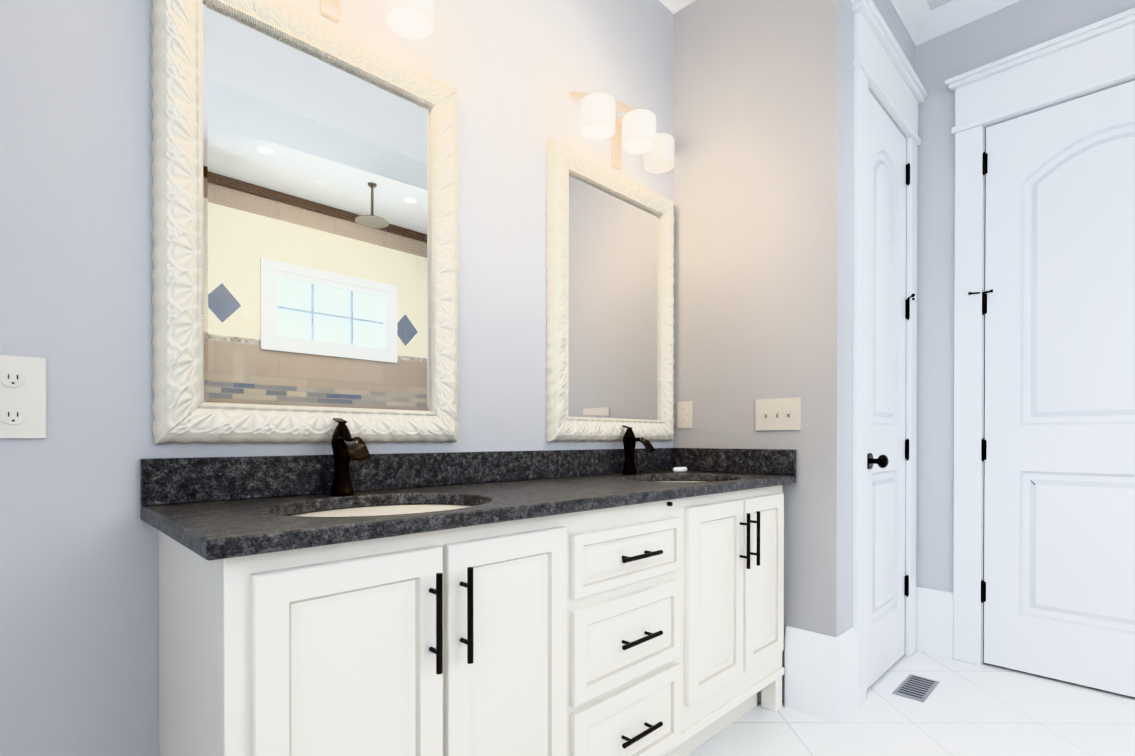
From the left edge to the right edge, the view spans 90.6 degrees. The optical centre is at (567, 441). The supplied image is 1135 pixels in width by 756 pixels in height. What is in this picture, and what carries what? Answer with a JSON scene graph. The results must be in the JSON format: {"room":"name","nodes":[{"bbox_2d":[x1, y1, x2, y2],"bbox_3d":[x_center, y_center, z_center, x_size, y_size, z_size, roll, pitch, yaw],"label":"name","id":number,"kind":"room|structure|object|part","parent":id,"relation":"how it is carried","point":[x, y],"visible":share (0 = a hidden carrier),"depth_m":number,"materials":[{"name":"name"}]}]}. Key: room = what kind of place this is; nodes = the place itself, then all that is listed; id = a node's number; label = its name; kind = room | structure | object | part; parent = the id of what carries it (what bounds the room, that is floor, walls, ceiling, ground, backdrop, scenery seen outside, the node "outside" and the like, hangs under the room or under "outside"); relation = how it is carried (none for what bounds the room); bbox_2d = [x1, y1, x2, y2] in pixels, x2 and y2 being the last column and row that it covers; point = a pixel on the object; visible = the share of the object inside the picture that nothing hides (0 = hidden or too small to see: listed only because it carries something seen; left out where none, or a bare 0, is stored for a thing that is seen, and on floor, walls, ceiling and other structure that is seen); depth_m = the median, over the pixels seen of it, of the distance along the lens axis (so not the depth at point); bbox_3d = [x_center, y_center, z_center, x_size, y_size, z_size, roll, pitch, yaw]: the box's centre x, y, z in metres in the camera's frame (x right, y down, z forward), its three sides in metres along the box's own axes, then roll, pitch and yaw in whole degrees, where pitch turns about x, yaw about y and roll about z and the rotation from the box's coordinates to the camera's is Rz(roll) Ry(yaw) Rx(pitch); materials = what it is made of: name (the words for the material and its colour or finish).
{"room":"bathroom","nodes":[
{"label":"bathroom","id":0,"kind":"room"},
{"bbox_2d":[0,0,672,755],"bbox_3d":[-0.850,-0.494,1.315,3.859,3.060,0.100,0,0,-45],"label":"wall","id":1,"kind":"structure","parent":0,"point":[78,608],"depth_m":1.17,"materials":[{"name":"white paint"}]},
{"bbox_2d":[0,355,45,437],"bbox_3d":[-1.038,-0.083,1.051,0.090,0.154,0.010,0,0,-45],"label":"electrical outlet","id":2,"kind":"object","parent":1,"relation":"attached to","point":[22,397],"visible":1,"depth_m":1.06,"materials":[{"name":"white plastic"}]},
{"bbox_2d":[150,0,457,443],"bbox_3d":[-0.607,-0.538,1.457,0.763,1.083,0.038,0,0,-45],"label":"mirror","id":3,"kind":"object","parent":1,"relation":"attached to","point":[304,232],"visible":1,"depth_m":1.40,"materials":[{"name":"clear glass"}]},
{"bbox_3d":[-0.613,-0.538,1.463,0.583,0.903,0.001,0,0,-45],"label":"glass","id":4,"kind":"part","parent":3,"relation":"part of","materials":[{"name":"white"}]},
{"bbox_2d":[320,0,433,40],"bbox_3d":[-0.557,-1.205,1.400,0.543,0.200,0.184,0,0,-45],"label":"sconce","id":5,"kind":"object","parent":1,"relation":"attached to","point":[410,19],"visible":1,"depth_m":1.57,"materials":[{"name":"white glass"}]},
{"bbox_3d":[-0.573,-1.205,1.416,0.543,0.200,0.140,0,0,-45],"label":"arm","id":6,"kind":"part","parent":5,"relation":"part of"},
{"bbox_3d":[-0.434,-1.204,1.545,0.130,0.108,0.130,0,0,-45],"label":"lamp shade","id":7,"kind":"part","parent":5,"relation":"part of","materials":[{"name":"white glass"}]},
{"bbox_3d":[-0.434,-1.208,1.545,0.040,0.048,0.040,0,0,-45],"label":"bulb","id":8,"kind":"part","parent":5,"relation":"part of","materials":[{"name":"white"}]},
{"bbox_2d":[546,138,673,441],"bbox_3d":[0.208,-0.542,2.265,0.763,1.083,0.038,0,0,-45],"label":"mirror","id":9,"kind":"object","parent":1,"relation":"attached to","point":[610,301],"visible":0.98,"depth_m":2.22,"materials":[{"name":"clear glass"}]},
{"bbox_3d":[0.201,-0.542,2.272,0.583,0.903,0.001,0,0,-45],"label":"glass","id":10,"kind":"part","parent":9,"relation":"part of","materials":[{"name":"white"}]},
{"bbox_2d":[570,91,673,173],"bbox_3d":[0.259,-1.209,2.210,0.543,0.200,0.184,0,0,-45],"label":"sconce","id":11,"kind":"object","parent":1,"relation":"attached to","point":[599,120],"visible":1,"depth_m":2.15,"materials":[{"name":"white glass"}]},
{"bbox_3d":[0.113,-1.206,2.088,0.130,0.108,0.130,0,0,-45],"label":"lamp shade","id":12,"kind":"part","parent":11,"relation":"part of","materials":[{"name":"white glass"}]},
{"bbox_3d":[0.243,-1.209,2.226,0.543,0.200,0.140,0,0,-45],"label":"arm","id":13,"kind":"part","parent":11,"relation":"part of"},
{"bbox_3d":[0.278,-1.207,2.191,0.130,0.108,0.130,0,0,-45],"label":"lamp shade","id":14,"kind":"part","parent":11,"relation":"part of","materials":[{"name":"white glass"}]},
{"bbox_3d":[0.382,-1.208,2.355,0.130,0.108,0.130,0,0,-45],"label":"lamp shade","id":15,"kind":"part","parent":11,"relation":"part of","materials":[{"name":"white glass"}]},
{"bbox_2d":[140,448,675,505],"bbox_3d":[-0.204,0.082,1.872,1.958,0.099,0.020,0,0,-45],"label":"backsplash","id":16,"kind":"structure","parent":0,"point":[206,479],"depth_m":1.53,"materials":[{"name":"black stone"}]},
{"bbox_2d":[673,0,847,703],"bbox_3d":[0.772,-0.500,2.349,0.100,3.060,0.718,0,0,-45],"label":"wall","id":17,"kind":"structure","parent":0,"point":[760,106],"depth_m":2.23,"materials":[{"name":"white paint"}]},
{"bbox_2d":[658,0,690,14],"bbox_3d":[-0.784,-1.982,1.241,3.659,0.085,0.088,0,0,-45],"label":"crown molding","id":18,"kind":"structure","parent":17,"relation":"attached to","point":[674,6],"depth_m":2.51,"materials":[{"name":"white"}]},
{"bbox_2d":[677,401,691,427],"bbox_3d":[0.525,-0.119,2.520,0.010,0.120,0.074,0,0,-45],"label":"electrical outlet","id":19,"kind":"object","parent":17,"relation":"attached to","point":[684,414],"visible":1,"depth_m":2.51,"materials":[{"name":"white plastic"}]},
{"bbox_2d":[676,448,795,473],"bbox_3d":[0.684,0.080,2.353,0.020,0.099,0.547,0,0,-45],"label":"backsplash","id":20,"kind":"structure","parent":17,"relation":"attached to","point":[735,461],"depth_m":2.32,"materials":[{"name":"black stone"}]},
{"bbox_2d":[756,397,800,430],"bbox_3d":[0.825,-0.107,2.212,0.018,0.125,0.180,0,0,-45],"label":"switch plate","id":21,"kind":"object","parent":17,"relation":"attached to","point":[779,414],"visible":1,"depth_m":2.21,"materials":[{"name":"white plastic"}]},
{"bbox_2d":[846,0,914,655],"bbox_3d":[1.387,-0.501,2.524,1.021,3.060,0.100,0,0,-45],"label":"wall","id":22,"kind":"structure","parent":0,"point":[894,23],"depth_m":2.16,"materials":[{"name":"white paint"}]},
{"bbox_2d":[785,587,952,724],"bbox_3d":[0.780,0.885,0.404,4.680,0.310,3.500,0,0,-45],"label":"baseboard","id":23,"kind":"structure","parent":22,"relation":"attached to","point":[820,676],"depth_m":2.14,"materials":[{"name":"white wood"}]},
{"bbox_2d":[851,0,927,707],"bbox_3d":[1.421,-0.333,2.449,0.900,2.725,0.056,0,0,-45],"label":"door frame","id":24,"kind":"structure","parent":22,"relation":"attached to","point":[885,73],"depth_m":2.23,"materials":[{"name":"white wood"}]},
{"bbox_2d":[867,90,914,688],"bbox_3d":[1.424,-0.209,2.466,0.651,2.454,0.106,0,0,-45],"label":"door","id":25,"kind":"structure","parent":22,"relation":"in","point":[886,390],"depth_m":2.48,"materials":[{"name":"white wood"}]},
{"bbox_3d":[1.436,-0.290,2.453,0.651,2.064,0.071,0,0,-45],"label":"door hardware","id":26,"kind":"part","parent":25,"relation":"part of","materials":[{"name":"white wood"}]},
{"bbox_2d":[889,0,932,39],"bbox_3d":[1.319,-1.987,2.316,1.019,0.085,0.088,0,0,-45],"label":"crown molding","id":27,"kind":"structure","parent":22,"relation":"attached to","point":[922,22],"depth_m":2.62,"materials":[{"name":"white"}]},
{"bbox_2d":[687,651,1134,755],"bbox_3d":[0.780,1.065,0.405,4.880,0.050,3.700,0,0,-45],"label":"floor","id":28,"kind":"structure","parent":0,"point":[971,709],"depth_m":2.06,"materials":[{"name":"tile"}]},
{"bbox_2d":[158,482,795,755],"bbox_3d":[-0.007,0.600,1.674,1.899,0.869,0.584,0,0,-45],"label":"bathroom vanity","id":29,"kind":"object","parent":28,"relation":"on","point":[350,596],"depth_m":1.17,"materials":[{"name":"white wood"}]},
{"bbox_2d":[141,470,795,565],"bbox_3d":[-0.011,0.149,1.678,1.958,0.030,0.568,0,0,-45],"label":"countertop","id":30,"kind":"structure","parent":29,"relation":"on","point":[200,529],"depth_m":1.21,"materials":[{"name":"black stone"}]},
{"bbox_2d":[324,418,371,493],"bbox_3d":[-0.544,0.037,1.394,0.057,0.195,0.134,0,0,-45],"label":"faucet","id":31,"kind":"object","parent":30,"relation":"on","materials":[{"name":"brown metal"}]},
{"bbox_2d":[264,494,491,521],"bbox_3d":[-0.398,0.235,1.247,0.536,0.162,0.456,0,0,-45],"label":"sink","id":32,"kind":"object","parent":30,"relation":"in","point":[319,511],"depth_m":1.37,"materials":[{"name":"white ceramic"}]},
{"bbox_2d":[620,426,655,473],"bbox_3d":[0.272,0.033,2.204,0.057,0.195,0.134,0,0,-45],"label":"faucet","id":33,"kind":"object","parent":30,"relation":"on","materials":[{"name":"brown metal"}]},
{"bbox_2d":[640,474,727,481],"bbox_3d":[0.418,0.231,2.057,0.536,0.162,0.456,0,0,-45],"label":"sink","id":34,"kind":"object","parent":30,"relation":"in","point":[667,477],"depth_m":2.27,"materials":[{"name":"white ceramic"}]},
{"bbox_2d":[892,674,938,702],"bbox_3d":[1.459,1.028,2.347,0.260,0.006,0.110,0,0,-45],"label":"floor vent","id":35,"kind":"object","parent":28,"relation":"in","point":[916,687],"visible":1,"depth_m":2.33,"materials":[{"name":"grey metal"}]},
{"bbox_2d":[926,0,951,9],"bbox_3d":[0.780,-2.060,0.389,4.880,0.080,3.700,0,0,-45],"label":"ceiling","id":36,"kind":"structure","parent":0,"point":[933,4],"depth_m":2.60,"materials":[{"name":"white paint"}]},
{"bbox_2d":[915,0,1134,664],"bbox_3d":[2.764,-0.497,1.790,0.100,3.060,2.882,0,0,-45],"label":"wall","id":37,"kind":"structure","parent":0,"point":[1022,25],"depth_m":2.69,"materials":[{"name":"white paint"}]},
{"bbox_2d":[911,0,1021,46],"bbox_3d":[2.662,-1.984,1.752,0.088,0.085,2.782,0,0,-45],"label":"crown molding","id":38,"kind":"structure","parent":37,"relation":"attached to","point":[954,14],"depth_m":2.60,"materials":[{"name":"white"}]},
{"bbox_2d":[945,8,1134,664],"bbox_3d":[2.188,-0.332,2.261,0.056,2.725,1.130,0,0,-45],"label":"door frame","id":39,"kind":"structure","parent":37,"relation":"attached to","point":[1093,57],"depth_m":2.58,"materials":[{"name":"white wood"}]},
{"bbox_2d":[968,80,1134,696],"bbox_3d":[2.175,-0.208,2.289,0.106,2.454,0.891,0,0,-45],"label":"door","id":40,"kind":"structure","parent":37,"relation":"in","point":[1059,534],"depth_m":2.39,"materials":[{"name":"white wood"}]},
{"bbox_3d":[2.149,-0.289,2.290,0.071,2.064,0.854,0,0,-45],"label":"door hardware","id":41,"kind":"part","parent":40,"relation":"part of","materials":[{"name":"white wood"}]}
]}

